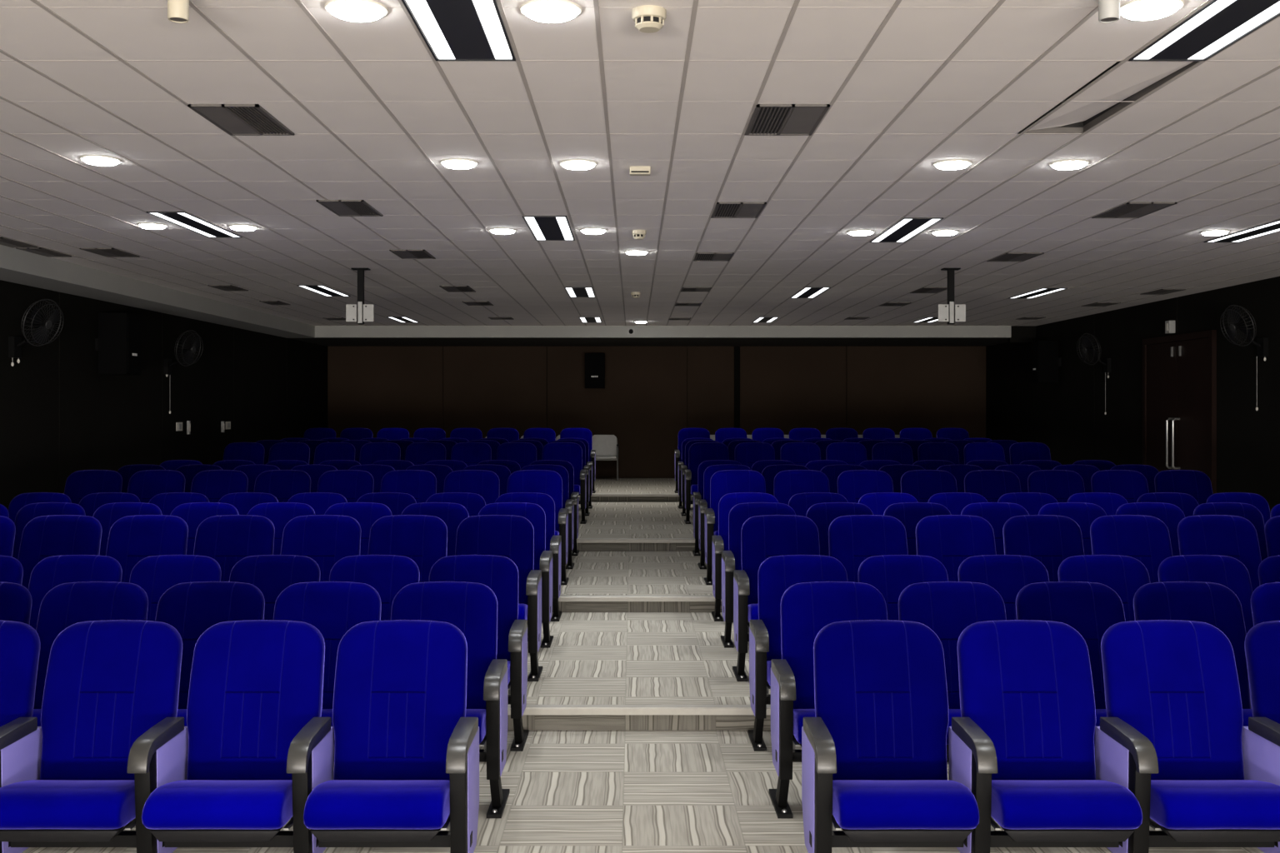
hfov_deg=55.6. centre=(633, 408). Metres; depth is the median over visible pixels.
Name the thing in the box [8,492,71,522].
seat
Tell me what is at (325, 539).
seat
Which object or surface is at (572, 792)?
floor
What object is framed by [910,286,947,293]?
ceiling vent
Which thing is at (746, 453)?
seat
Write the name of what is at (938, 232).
recessed light
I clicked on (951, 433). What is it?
seat
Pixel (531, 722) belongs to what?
step riser
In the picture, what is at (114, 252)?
grille
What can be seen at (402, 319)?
recessed light
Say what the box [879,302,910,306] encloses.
ceiling vent
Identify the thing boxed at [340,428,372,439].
seat
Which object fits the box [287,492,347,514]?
seat
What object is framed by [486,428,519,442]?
seat
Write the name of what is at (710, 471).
seat
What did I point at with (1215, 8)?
diffuser
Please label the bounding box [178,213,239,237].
diffuser
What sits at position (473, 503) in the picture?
seat
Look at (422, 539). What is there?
seat
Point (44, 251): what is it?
grille
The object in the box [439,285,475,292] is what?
ceiling vent
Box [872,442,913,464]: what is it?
seat
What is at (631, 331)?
security camera
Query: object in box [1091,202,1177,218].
ceiling vent
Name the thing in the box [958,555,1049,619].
seat
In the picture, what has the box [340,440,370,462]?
seat
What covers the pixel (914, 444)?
seat
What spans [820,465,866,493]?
seat
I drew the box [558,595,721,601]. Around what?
edging
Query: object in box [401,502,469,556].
seat
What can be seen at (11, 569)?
seat
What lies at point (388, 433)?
seat
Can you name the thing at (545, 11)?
recessed light
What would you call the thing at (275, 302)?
grille
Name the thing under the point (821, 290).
diffuser
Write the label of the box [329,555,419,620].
seat
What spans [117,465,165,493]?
seat
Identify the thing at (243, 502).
seat
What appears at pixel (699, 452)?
seat
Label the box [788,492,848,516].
seat
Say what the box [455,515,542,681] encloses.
seat
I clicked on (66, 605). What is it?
seat
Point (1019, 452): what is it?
seat
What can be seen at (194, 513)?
seat
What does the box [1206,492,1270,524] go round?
seat
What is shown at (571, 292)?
diffuser
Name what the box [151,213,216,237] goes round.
diffuser
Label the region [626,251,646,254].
diffuser
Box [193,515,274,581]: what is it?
seat
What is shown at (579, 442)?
seat
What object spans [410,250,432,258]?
grille
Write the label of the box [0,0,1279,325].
ceiling
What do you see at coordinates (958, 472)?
seat
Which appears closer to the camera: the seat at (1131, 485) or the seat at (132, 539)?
the seat at (132, 539)
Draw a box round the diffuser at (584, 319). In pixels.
[580,317,586,322]
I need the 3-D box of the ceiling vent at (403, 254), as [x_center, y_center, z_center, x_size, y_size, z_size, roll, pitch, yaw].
[-1.782,-1.245,9.820,0.277,0.010,0.532,0,0,0]
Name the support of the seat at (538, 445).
on the floor
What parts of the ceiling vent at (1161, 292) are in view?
blank plate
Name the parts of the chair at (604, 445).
backrest, seat, seat frame, leg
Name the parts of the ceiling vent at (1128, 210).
blank plate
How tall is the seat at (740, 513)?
0.927 m
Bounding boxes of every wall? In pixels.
[0,280,327,510]
[327,346,985,478]
[985,276,1279,513]
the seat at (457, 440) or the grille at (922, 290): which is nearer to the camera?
the grille at (922, 290)
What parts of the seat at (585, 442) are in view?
backrest, armrest, leg, panel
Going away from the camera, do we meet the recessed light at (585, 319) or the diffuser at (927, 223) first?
the diffuser at (927, 223)
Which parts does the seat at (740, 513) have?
panel, foot plate, armrest, leg, backrest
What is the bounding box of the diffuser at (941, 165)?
[935,161,969,169]
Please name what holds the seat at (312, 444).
on the floor
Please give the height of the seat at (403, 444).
0.927 m
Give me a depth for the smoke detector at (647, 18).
3.78 m
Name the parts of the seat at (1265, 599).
backrest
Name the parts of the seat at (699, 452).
panel, armrest, leg, seat, backrest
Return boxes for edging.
[507,705,770,714]
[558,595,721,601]
[576,538,694,543]
[591,494,679,496]
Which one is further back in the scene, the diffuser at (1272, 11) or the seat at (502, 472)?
the seat at (502, 472)
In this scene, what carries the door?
in the wall at (1067, 416)
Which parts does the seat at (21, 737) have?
leg, armrest, backrest, panel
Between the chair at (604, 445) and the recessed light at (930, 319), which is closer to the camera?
the recessed light at (930, 319)
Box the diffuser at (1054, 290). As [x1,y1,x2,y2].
[1027,289,1062,298]
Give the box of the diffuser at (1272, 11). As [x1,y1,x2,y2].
[1188,0,1279,59]
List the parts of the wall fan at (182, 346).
arm, motor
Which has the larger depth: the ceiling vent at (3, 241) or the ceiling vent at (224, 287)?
the ceiling vent at (224, 287)
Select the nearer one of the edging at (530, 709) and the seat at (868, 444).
the edging at (530, 709)
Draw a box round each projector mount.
[345,267,374,324]
[938,267,965,324]
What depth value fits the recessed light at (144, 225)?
8.22 m
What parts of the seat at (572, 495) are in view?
backrest, armrest, leg, foot plate, panel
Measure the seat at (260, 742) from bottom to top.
0.927 m
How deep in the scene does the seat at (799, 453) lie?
14.22 m
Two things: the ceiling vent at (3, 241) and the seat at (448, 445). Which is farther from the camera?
the seat at (448, 445)
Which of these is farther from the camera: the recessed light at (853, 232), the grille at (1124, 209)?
the recessed light at (853, 232)
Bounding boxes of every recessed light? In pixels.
[79,155,121,165]
[137,222,167,229]
[145,211,242,237]
[228,224,258,230]
[297,285,350,296]
[324,0,388,21]
[386,316,418,322]
[401,0,515,60]
[440,158,478,169]
[488,228,516,234]
[519,0,581,22]
[522,215,574,240]
[559,159,597,169]
[564,286,595,297]
[579,228,607,234]
[579,316,601,322]
[624,250,649,254]
[634,320,647,323]
[752,316,779,322]
[790,286,830,298]
[846,230,874,235]
[870,217,943,242]
[912,316,938,322]
[930,230,959,235]
[932,159,972,169]
[1008,288,1067,298]
[1049,159,1089,169]
[1120,0,1184,19]
[1128,0,1279,60]
[1200,230,1229,235]
[1204,219,1279,242]
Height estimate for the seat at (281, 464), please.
0.927 m
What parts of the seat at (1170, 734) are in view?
panel, armrest, leg, backrest, seat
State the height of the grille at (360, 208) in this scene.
0.005 m
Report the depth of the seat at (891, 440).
16.40 m
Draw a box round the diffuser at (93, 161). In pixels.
[82,157,118,165]
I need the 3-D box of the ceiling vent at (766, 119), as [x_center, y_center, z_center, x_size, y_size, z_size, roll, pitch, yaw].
[0.657,-1.245,5.250,0.303,0.010,0.532,0,0,0]
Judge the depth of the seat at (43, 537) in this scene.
7.30 m
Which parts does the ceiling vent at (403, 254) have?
blank plate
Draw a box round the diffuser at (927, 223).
[897,219,939,241]
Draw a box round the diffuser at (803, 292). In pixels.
[791,287,810,298]
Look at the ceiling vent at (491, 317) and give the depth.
16.79 m
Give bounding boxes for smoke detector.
[630,291,640,298]
[631,5,666,33]
[631,230,646,239]
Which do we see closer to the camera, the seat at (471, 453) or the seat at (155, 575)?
the seat at (155, 575)
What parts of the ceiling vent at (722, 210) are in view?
blank plate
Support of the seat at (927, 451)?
on the floor
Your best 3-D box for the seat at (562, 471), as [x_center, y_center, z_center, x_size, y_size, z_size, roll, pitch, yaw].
[-0.809,0.989,11.062,0.525,0.927,0.596,0,0,0]
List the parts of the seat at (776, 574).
panel, foot plate, armrest, leg, seat, backrest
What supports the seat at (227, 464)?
on the floor
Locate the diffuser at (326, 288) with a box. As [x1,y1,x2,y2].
[318,285,348,296]
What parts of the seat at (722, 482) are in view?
panel, foot plate, armrest, leg, seat, backrest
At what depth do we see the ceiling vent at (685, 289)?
12.70 m
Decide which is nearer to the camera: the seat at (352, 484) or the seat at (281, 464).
the seat at (352, 484)
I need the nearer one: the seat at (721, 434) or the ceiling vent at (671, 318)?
the ceiling vent at (671, 318)
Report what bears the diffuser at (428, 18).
attached to the recessed light at (453, 29)
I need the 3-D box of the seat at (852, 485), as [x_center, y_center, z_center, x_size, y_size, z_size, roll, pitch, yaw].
[1.939,0.989,10.078,0.525,0.927,0.596,0,0,0]
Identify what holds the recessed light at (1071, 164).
in the ceiling at (908, 87)
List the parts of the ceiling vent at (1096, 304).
blank plate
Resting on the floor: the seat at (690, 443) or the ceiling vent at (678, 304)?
the seat at (690, 443)
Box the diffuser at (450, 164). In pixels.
[442,160,474,169]
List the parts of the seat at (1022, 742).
panel, armrest, leg, backrest, seat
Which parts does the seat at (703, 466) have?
panel, leg, armrest, backrest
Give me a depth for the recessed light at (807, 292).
12.99 m
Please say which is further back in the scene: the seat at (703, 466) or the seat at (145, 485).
the seat at (703, 466)
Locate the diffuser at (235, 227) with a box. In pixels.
[230,225,255,230]
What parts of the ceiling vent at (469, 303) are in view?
blank plate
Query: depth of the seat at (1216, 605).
5.34 m
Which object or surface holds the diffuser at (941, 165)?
attached to the recessed light at (953, 164)
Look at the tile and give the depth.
4.81 m
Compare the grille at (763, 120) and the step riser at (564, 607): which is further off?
the step riser at (564, 607)
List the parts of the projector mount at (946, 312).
bracket plate, ceiling plate, bracket plate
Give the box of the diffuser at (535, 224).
[525,217,545,239]
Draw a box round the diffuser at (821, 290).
[807,287,829,298]
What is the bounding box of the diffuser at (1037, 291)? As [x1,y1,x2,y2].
[1011,289,1044,298]
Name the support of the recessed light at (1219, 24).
in the ceiling at (908, 87)
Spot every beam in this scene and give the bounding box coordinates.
[315,325,1010,338]
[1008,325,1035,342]
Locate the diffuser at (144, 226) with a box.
[139,224,164,229]
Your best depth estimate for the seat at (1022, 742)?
4.27 m
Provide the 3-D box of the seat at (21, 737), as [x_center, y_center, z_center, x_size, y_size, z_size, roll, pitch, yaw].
[-2.362,1.236,4.174,0.525,0.927,0.596,0,0,0]
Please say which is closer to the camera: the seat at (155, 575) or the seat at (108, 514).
the seat at (155, 575)
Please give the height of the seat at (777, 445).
0.927 m
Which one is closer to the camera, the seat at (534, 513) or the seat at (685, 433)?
the seat at (534, 513)
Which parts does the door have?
handle, handle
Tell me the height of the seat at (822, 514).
0.927 m
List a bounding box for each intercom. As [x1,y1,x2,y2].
[186,420,190,434]
[220,421,224,432]
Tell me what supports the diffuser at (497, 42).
attached to the recessed light at (453, 29)
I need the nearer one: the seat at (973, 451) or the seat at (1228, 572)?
the seat at (1228, 572)
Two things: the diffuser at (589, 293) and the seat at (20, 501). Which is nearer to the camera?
the seat at (20, 501)
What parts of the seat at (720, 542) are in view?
panel, foot plate, leg, armrest, backrest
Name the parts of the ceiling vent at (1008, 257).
blank plate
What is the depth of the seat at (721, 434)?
17.68 m
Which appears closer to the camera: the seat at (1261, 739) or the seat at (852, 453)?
the seat at (1261, 739)
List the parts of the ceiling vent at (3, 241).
blank plate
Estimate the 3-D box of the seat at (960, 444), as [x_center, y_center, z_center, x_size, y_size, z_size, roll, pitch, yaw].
[4.096,0.865,15.092,0.525,0.927,0.596,0,0,0]
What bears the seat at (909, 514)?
on the floor
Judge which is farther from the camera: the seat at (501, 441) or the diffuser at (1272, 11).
the seat at (501, 441)
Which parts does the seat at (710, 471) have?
panel, foot plate, leg, armrest, backrest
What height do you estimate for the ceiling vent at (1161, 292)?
0.010 m
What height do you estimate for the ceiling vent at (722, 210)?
0.010 m
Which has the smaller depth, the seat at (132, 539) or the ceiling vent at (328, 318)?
the seat at (132, 539)
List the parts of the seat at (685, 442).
panel, armrest, leg, backrest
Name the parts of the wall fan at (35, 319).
arm, motor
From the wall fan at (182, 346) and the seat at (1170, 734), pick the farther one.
the wall fan at (182, 346)
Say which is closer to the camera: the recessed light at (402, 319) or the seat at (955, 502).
the seat at (955, 502)
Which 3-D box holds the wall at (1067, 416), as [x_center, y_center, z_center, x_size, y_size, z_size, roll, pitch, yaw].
[6.180,0.300,6.975,0.120,3.200,28.350,0,0,0]
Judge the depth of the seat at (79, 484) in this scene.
10.26 m
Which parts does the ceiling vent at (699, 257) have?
blank plate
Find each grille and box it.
[34,249,66,256]
[100,249,134,256]
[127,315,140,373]
[222,285,244,290]
[229,107,289,134]
[272,301,287,304]
[343,201,379,215]
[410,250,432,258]
[455,286,474,292]
[478,302,491,305]
[695,254,712,260]
[713,204,738,217]
[748,107,788,134]
[882,303,895,305]
[913,288,932,293]
[990,254,1020,261]
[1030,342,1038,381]
[1084,303,1104,306]
[1097,204,1146,217]
[1145,290,1169,294]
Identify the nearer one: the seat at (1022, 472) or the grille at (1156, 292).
the seat at (1022, 472)
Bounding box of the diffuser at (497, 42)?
[472,0,512,59]
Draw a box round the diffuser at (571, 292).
[565,287,575,297]
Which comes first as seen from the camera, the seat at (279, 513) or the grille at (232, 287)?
the seat at (279, 513)
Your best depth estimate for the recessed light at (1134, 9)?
3.74 m
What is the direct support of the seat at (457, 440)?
on the floor
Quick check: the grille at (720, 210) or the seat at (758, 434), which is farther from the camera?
the seat at (758, 434)
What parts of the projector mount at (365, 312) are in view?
bracket plate, ceiling plate, bracket plate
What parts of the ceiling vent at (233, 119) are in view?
blank plate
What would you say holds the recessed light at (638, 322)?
in the ceiling at (908, 87)
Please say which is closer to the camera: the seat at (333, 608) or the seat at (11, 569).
the seat at (333, 608)
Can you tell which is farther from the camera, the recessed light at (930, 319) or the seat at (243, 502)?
the recessed light at (930, 319)
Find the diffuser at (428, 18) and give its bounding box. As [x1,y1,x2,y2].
[405,0,454,59]
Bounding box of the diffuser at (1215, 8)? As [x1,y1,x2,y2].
[1134,0,1235,59]
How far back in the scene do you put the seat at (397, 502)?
9.29 m
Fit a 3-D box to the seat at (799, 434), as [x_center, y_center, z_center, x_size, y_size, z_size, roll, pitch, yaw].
[2.478,0.751,17.492,0.525,0.927,0.596,0,0,0]
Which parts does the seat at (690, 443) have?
panel, leg, armrest, backrest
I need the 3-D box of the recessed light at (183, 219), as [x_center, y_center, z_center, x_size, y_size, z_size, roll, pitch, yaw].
[-2.970,-1.246,8.270,0.248,0.008,1.128,0,0,0]
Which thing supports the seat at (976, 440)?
on the floor
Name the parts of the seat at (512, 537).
backrest, seat, leg, armrest, foot plate, panel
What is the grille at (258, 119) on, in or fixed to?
attached to the ceiling vent at (233, 119)
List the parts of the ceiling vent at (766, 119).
blank plate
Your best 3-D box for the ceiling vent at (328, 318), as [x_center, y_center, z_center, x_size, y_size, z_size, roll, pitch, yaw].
[-4.140,-1.245,16.900,0.272,0.010,0.392,0,0,0]
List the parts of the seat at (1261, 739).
panel, backrest, armrest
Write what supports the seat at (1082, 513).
on the floor
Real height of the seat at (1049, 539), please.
0.927 m
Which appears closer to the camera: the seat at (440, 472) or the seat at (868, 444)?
the seat at (440, 472)
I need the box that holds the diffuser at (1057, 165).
[1051,161,1086,169]
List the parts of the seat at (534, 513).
backrest, leg, armrest, foot plate, panel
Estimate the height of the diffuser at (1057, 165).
0.023 m
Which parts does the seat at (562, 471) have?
backrest, armrest, leg, foot plate, panel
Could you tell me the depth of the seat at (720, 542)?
9.22 m
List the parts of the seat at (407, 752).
seat, backrest, leg, armrest, panel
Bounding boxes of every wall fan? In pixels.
[8,299,63,366]
[163,330,203,414]
[1076,333,1110,414]
[1220,305,1268,410]
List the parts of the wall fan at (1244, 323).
motor, arm, pull cord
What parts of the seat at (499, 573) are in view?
backrest, seat, leg, armrest, foot plate, panel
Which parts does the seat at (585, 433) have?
backrest, leg, armrest, panel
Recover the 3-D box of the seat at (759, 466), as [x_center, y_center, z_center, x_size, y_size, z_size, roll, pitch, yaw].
[1.400,0.989,12.046,0.525,0.927,0.596,0,0,0]
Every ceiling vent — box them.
[0,236,37,247]
[15,247,71,256]
[79,247,139,257]
[187,104,294,135]
[207,285,248,290]
[259,300,290,304]
[315,200,383,216]
[322,317,345,319]
[389,250,435,259]
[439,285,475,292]
[462,301,493,305]
[488,316,514,319]
[668,317,690,319]
[675,302,701,306]
[680,286,711,292]
[693,252,734,261]
[710,202,766,218]
[745,104,829,135]
[844,316,869,319]
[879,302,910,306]
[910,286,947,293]
[986,252,1044,261]
[1015,316,1045,319]
[1081,302,1120,306]
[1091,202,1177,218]
[1140,289,1185,294]
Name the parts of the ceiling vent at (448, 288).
blank plate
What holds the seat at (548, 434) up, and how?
on the floor
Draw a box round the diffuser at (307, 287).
[300,285,331,296]
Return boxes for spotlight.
[167,0,189,23]
[1098,0,1119,23]
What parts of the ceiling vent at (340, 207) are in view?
blank plate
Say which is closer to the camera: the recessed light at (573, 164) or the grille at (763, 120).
the grille at (763, 120)
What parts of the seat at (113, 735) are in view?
seat, backrest, leg, armrest, panel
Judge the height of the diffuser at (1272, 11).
0.004 m
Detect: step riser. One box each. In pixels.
[507,715,770,730]
[552,601,722,612]
[571,543,700,551]
[578,496,693,502]
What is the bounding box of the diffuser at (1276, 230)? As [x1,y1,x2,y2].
[1234,228,1279,241]
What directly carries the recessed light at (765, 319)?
in the ceiling at (908, 87)
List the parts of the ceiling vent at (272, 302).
blank plate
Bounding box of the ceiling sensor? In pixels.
[630,166,650,175]
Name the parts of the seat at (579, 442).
backrest, leg, armrest, panel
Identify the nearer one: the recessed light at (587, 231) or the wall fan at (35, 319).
the recessed light at (587, 231)
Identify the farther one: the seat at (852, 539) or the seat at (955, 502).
the seat at (955, 502)
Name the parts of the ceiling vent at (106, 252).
blank plate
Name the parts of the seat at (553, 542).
backrest, leg, armrest, foot plate, panel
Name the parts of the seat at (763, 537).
panel, foot plate, armrest, leg, seat, backrest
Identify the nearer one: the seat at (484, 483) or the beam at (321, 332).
the seat at (484, 483)
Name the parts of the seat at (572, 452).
backrest, seat, leg, armrest, panel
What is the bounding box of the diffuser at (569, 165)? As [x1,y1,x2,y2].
[562,161,594,169]
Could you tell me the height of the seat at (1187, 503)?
0.927 m
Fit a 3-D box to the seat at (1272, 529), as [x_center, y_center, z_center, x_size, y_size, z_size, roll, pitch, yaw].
[4.037,1.113,7.126,0.525,0.927,0.596,0,0,0]
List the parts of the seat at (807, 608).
panel, foot plate, armrest, leg, seat, backrest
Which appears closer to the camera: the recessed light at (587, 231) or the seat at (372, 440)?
the recessed light at (587, 231)
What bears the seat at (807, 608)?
on the floor
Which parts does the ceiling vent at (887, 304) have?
blank plate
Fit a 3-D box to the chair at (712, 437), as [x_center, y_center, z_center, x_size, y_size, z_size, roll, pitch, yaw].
[1.420,0.836,20.466,0.524,0.762,0.509,0,0,0]
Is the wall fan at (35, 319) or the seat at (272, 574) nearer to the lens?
the seat at (272, 574)
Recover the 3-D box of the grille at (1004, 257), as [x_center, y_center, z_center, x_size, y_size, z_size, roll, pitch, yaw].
[3.070,-1.244,10.005,0.118,0.005,0.518,0,0,0]
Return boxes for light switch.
[175,422,182,430]
[225,421,230,429]
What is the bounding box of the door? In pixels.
[1142,330,1216,494]
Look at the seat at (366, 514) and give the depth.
8.30 m
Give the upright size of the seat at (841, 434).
0.927 m
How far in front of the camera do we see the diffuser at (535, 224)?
8.37 m
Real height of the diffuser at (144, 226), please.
0.023 m
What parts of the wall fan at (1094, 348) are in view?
motor, arm, pull cord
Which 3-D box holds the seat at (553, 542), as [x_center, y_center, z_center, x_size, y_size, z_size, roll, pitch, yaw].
[-0.809,1.113,9.094,0.525,0.927,0.596,0,0,0]
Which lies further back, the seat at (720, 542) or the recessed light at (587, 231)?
the seat at (720, 542)
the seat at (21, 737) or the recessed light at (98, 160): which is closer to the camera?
the seat at (21, 737)
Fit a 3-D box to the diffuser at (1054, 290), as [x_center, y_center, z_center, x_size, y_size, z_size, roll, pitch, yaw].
[4.474,-1.247,13.175,0.055,0.004,1.114,0,0,0]
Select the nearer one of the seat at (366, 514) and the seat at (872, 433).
the seat at (366, 514)
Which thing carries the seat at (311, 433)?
on the floor
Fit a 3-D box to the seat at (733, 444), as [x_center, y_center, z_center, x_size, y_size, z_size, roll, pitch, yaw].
[1.400,0.865,15.092,0.525,0.927,0.596,0,0,0]
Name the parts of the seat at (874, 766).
panel, armrest, leg, backrest, seat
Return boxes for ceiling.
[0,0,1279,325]
[290,338,1008,346]
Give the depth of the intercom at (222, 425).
15.60 m
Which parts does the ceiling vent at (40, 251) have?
blank plate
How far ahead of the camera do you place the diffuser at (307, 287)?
12.89 m
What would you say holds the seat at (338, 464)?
on the floor
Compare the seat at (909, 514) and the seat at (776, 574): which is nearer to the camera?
the seat at (776, 574)
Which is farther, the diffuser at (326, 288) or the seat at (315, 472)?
the diffuser at (326, 288)
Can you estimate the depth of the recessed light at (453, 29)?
3.98 m
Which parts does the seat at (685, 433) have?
armrest, leg, backrest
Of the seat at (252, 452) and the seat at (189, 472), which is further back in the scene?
the seat at (252, 452)
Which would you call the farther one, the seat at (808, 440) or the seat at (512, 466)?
the seat at (808, 440)
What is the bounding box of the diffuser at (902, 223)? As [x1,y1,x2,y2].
[872,219,911,241]
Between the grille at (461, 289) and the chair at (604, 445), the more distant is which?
the chair at (604, 445)
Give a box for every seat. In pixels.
[0,504,9,517]
[0,515,15,557]
[0,555,23,584]
[0,581,32,624]
[0,620,42,852]
[0,620,188,852]
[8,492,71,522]
[12,502,85,559]
[18,515,101,589]
[28,555,122,629]
[32,581,148,726]
[64,470,122,504]
[79,492,139,516]
[92,502,162,555]
[105,515,188,583]
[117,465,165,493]
[127,470,184,503]
[129,555,221,621]
[141,620,334,852]
[148,492,209,515]
[155,581,264,726]
[159,460,202,470]
[170,502,239,554]
[175,465,222,492]
[190,470,248,502]
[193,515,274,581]
[213,460,255,469]
[218,492,278,514]
[223,442,264,464]
[229,555,320,619]
[234,465,279,492]
[247,502,315,554]
[254,470,310,502]
[256,440,286,464]
[265,460,308,469]
[268,442,309,464]
[273,581,381,752]
[280,515,360,581]
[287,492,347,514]
[291,465,337,492]
[298,440,329,464]
[303,428,335,439]
[303,620,479,852]
[314,442,354,464]
[317,470,374,502]
[319,460,360,469]
[321,438,348,442]
[324,502,392,554]
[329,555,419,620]
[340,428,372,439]
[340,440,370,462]
[349,465,394,493]
[356,492,416,515]
[359,442,400,464]
[360,438,389,442]
[368,515,447,582]
[371,460,414,470]
[376,428,409,440]
[380,470,436,503]
[383,440,414,460]
[390,581,509,818]
[400,438,428,443]
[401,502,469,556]
[405,442,445,464]
[405,465,452,493]
[413,428,445,440]
[424,460,467,471]
[425,440,457,459]
[425,492,485,516]
[429,555,529,751]
[440,438,469,443]
[443,470,499,504]
[450,428,482,440]
[450,442,491,466]
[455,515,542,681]
[463,465,510,496]
[467,440,499,459]
[477,460,520,474]
[478,502,553,648]
[479,438,509,444]
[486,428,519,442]
[495,492,561,621]
[496,442,536,469]
[506,470,569,585]
[510,440,543,460]
[518,438,548,447]
[520,465,574,569]
[523,428,555,443]
[530,460,579,555]
[542,442,586,524]
[552,440,589,515]
[556,438,592,509]
[560,428,595,493]
[674,428,709,493]
[677,438,713,509]
[680,440,718,515]
[684,442,729,524]
[692,460,741,555]
[697,465,751,569]
[704,470,765,585]
[711,492,778,621]
[715,428,747,443]
[720,502,795,648]
[722,438,752,447]
[727,440,760,460]
[732,515,819,681]
[735,442,774,469]
[747,555,847,751]
[751,428,784,442]
[751,460,794,474]
[761,465,809,496]
[762,438,791,444]
[768,581,887,818]
[771,440,803,459]
[774,470,829,504]
[780,442,820,466]
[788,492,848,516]
[789,428,820,440]
[801,620,979,852]
[802,438,831,443]
[805,460,848,471]
[805,502,873,556]
[815,440,846,459]
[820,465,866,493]
[825,428,858,440]
[826,442,866,464]
[828,515,908,582]
[837,470,893,503]
[843,438,871,443]
[857,555,948,620]
[858,440,889,460]
[858,492,918,515]
[859,460,901,470]
[862,428,894,440]
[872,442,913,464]
[878,465,924,493]
[883,438,911,442]
[883,502,950,554]
[898,581,1006,762]
[900,428,932,439]
[900,470,957,502]
[901,440,931,463]
[912,460,954,469]
[915,515,996,581]
[917,442,959,464]
[928,492,987,514]
[936,428,969,439]
[936,465,983,492]
[944,440,974,464]
[948,620,1142,852]
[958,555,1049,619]
[960,502,1029,554]
[963,442,1004,464]
[964,438,992,442]
[964,470,1020,502]
[965,460,1008,469]
[986,440,1017,464]
[995,465,1041,492]
[997,492,1057,514]
[1002,515,1084,581]
[1009,442,1050,464]
[1015,581,1125,753]
[1019,460,1061,469]
[1027,470,1084,502]
[1038,502,1106,554]
[1052,465,1099,492]
[1058,555,1149,621]
[1067,492,1128,515]
[1072,460,1115,470]
[1090,470,1149,503]
[1090,515,1172,583]
[1095,620,1279,852]
[1110,465,1159,493]
[1115,502,1184,556]
[1133,581,1252,726]
[1136,492,1199,517]
[1154,470,1212,504]
[1158,555,1253,633]
[1177,515,1261,592]
[1193,502,1267,561]
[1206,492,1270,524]
[1241,620,1279,852]
[1249,582,1279,709]
[1258,555,1279,585]
[1264,515,1279,557]
[1270,504,1279,518]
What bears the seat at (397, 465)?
on the floor
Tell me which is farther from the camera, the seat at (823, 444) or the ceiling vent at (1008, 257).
the seat at (823, 444)
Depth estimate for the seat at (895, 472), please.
11.26 m
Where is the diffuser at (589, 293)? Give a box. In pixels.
[585,287,594,297]
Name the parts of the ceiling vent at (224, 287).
blank plate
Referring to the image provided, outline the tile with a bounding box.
[1028,61,1192,130]
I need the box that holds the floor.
[21,478,1264,852]
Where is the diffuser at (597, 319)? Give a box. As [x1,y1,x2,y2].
[595,317,600,322]
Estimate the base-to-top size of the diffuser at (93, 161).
0.023 m
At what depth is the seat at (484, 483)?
10.26 m
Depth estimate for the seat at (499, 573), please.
6.28 m
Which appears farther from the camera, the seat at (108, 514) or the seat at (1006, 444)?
the seat at (1006, 444)
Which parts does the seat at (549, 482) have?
backrest, leg, armrest, foot plate, panel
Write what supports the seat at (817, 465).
on the floor
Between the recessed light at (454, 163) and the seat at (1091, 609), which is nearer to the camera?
the seat at (1091, 609)
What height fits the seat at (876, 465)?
0.927 m
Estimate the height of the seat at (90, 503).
0.927 m
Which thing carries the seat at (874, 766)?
on the floor
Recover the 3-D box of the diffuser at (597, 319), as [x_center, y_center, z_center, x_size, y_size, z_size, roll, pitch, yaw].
[-0.498,-1.247,17.100,0.059,0.004,0.964,0,0,0]
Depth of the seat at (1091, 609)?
5.33 m
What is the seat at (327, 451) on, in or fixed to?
on the floor
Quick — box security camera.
[627,327,634,334]
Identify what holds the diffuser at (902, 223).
attached to the recessed light at (907, 228)
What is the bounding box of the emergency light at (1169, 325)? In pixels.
[1165,320,1174,333]
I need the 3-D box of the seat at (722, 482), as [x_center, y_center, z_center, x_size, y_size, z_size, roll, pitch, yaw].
[0.860,0.989,10.078,0.525,0.927,0.596,0,0,0]
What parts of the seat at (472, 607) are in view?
backrest, seat, leg, armrest, foot plate, panel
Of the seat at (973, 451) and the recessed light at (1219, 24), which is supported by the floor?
the seat at (973, 451)
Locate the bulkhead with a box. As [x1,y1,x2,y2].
[0,245,316,338]
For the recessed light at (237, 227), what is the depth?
8.29 m
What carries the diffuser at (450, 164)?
attached to the recessed light at (454, 163)
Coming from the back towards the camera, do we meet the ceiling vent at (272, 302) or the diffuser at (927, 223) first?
the ceiling vent at (272, 302)
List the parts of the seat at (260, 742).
seat, backrest, leg, armrest, panel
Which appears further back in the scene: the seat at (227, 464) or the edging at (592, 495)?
the edging at (592, 495)
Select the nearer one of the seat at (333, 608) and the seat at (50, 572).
the seat at (333, 608)
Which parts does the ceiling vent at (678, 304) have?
blank plate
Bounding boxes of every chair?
[592,435,619,480]
[710,435,714,440]
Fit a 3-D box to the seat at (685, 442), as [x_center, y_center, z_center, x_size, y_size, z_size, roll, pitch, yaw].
[0.860,0.865,16.182,0.525,0.927,0.596,0,0,0]
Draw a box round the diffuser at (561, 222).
[555,217,573,239]
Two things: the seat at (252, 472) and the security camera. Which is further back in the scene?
the security camera
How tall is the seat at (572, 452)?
0.927 m
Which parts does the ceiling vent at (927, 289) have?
blank plate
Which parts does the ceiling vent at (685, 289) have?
blank plate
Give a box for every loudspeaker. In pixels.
[95,313,140,375]
[585,353,604,388]
[1030,340,1061,383]
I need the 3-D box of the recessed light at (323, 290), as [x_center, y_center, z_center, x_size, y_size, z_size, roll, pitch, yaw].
[-3.280,-1.246,12.900,0.268,0.008,1.188,0,0,0]

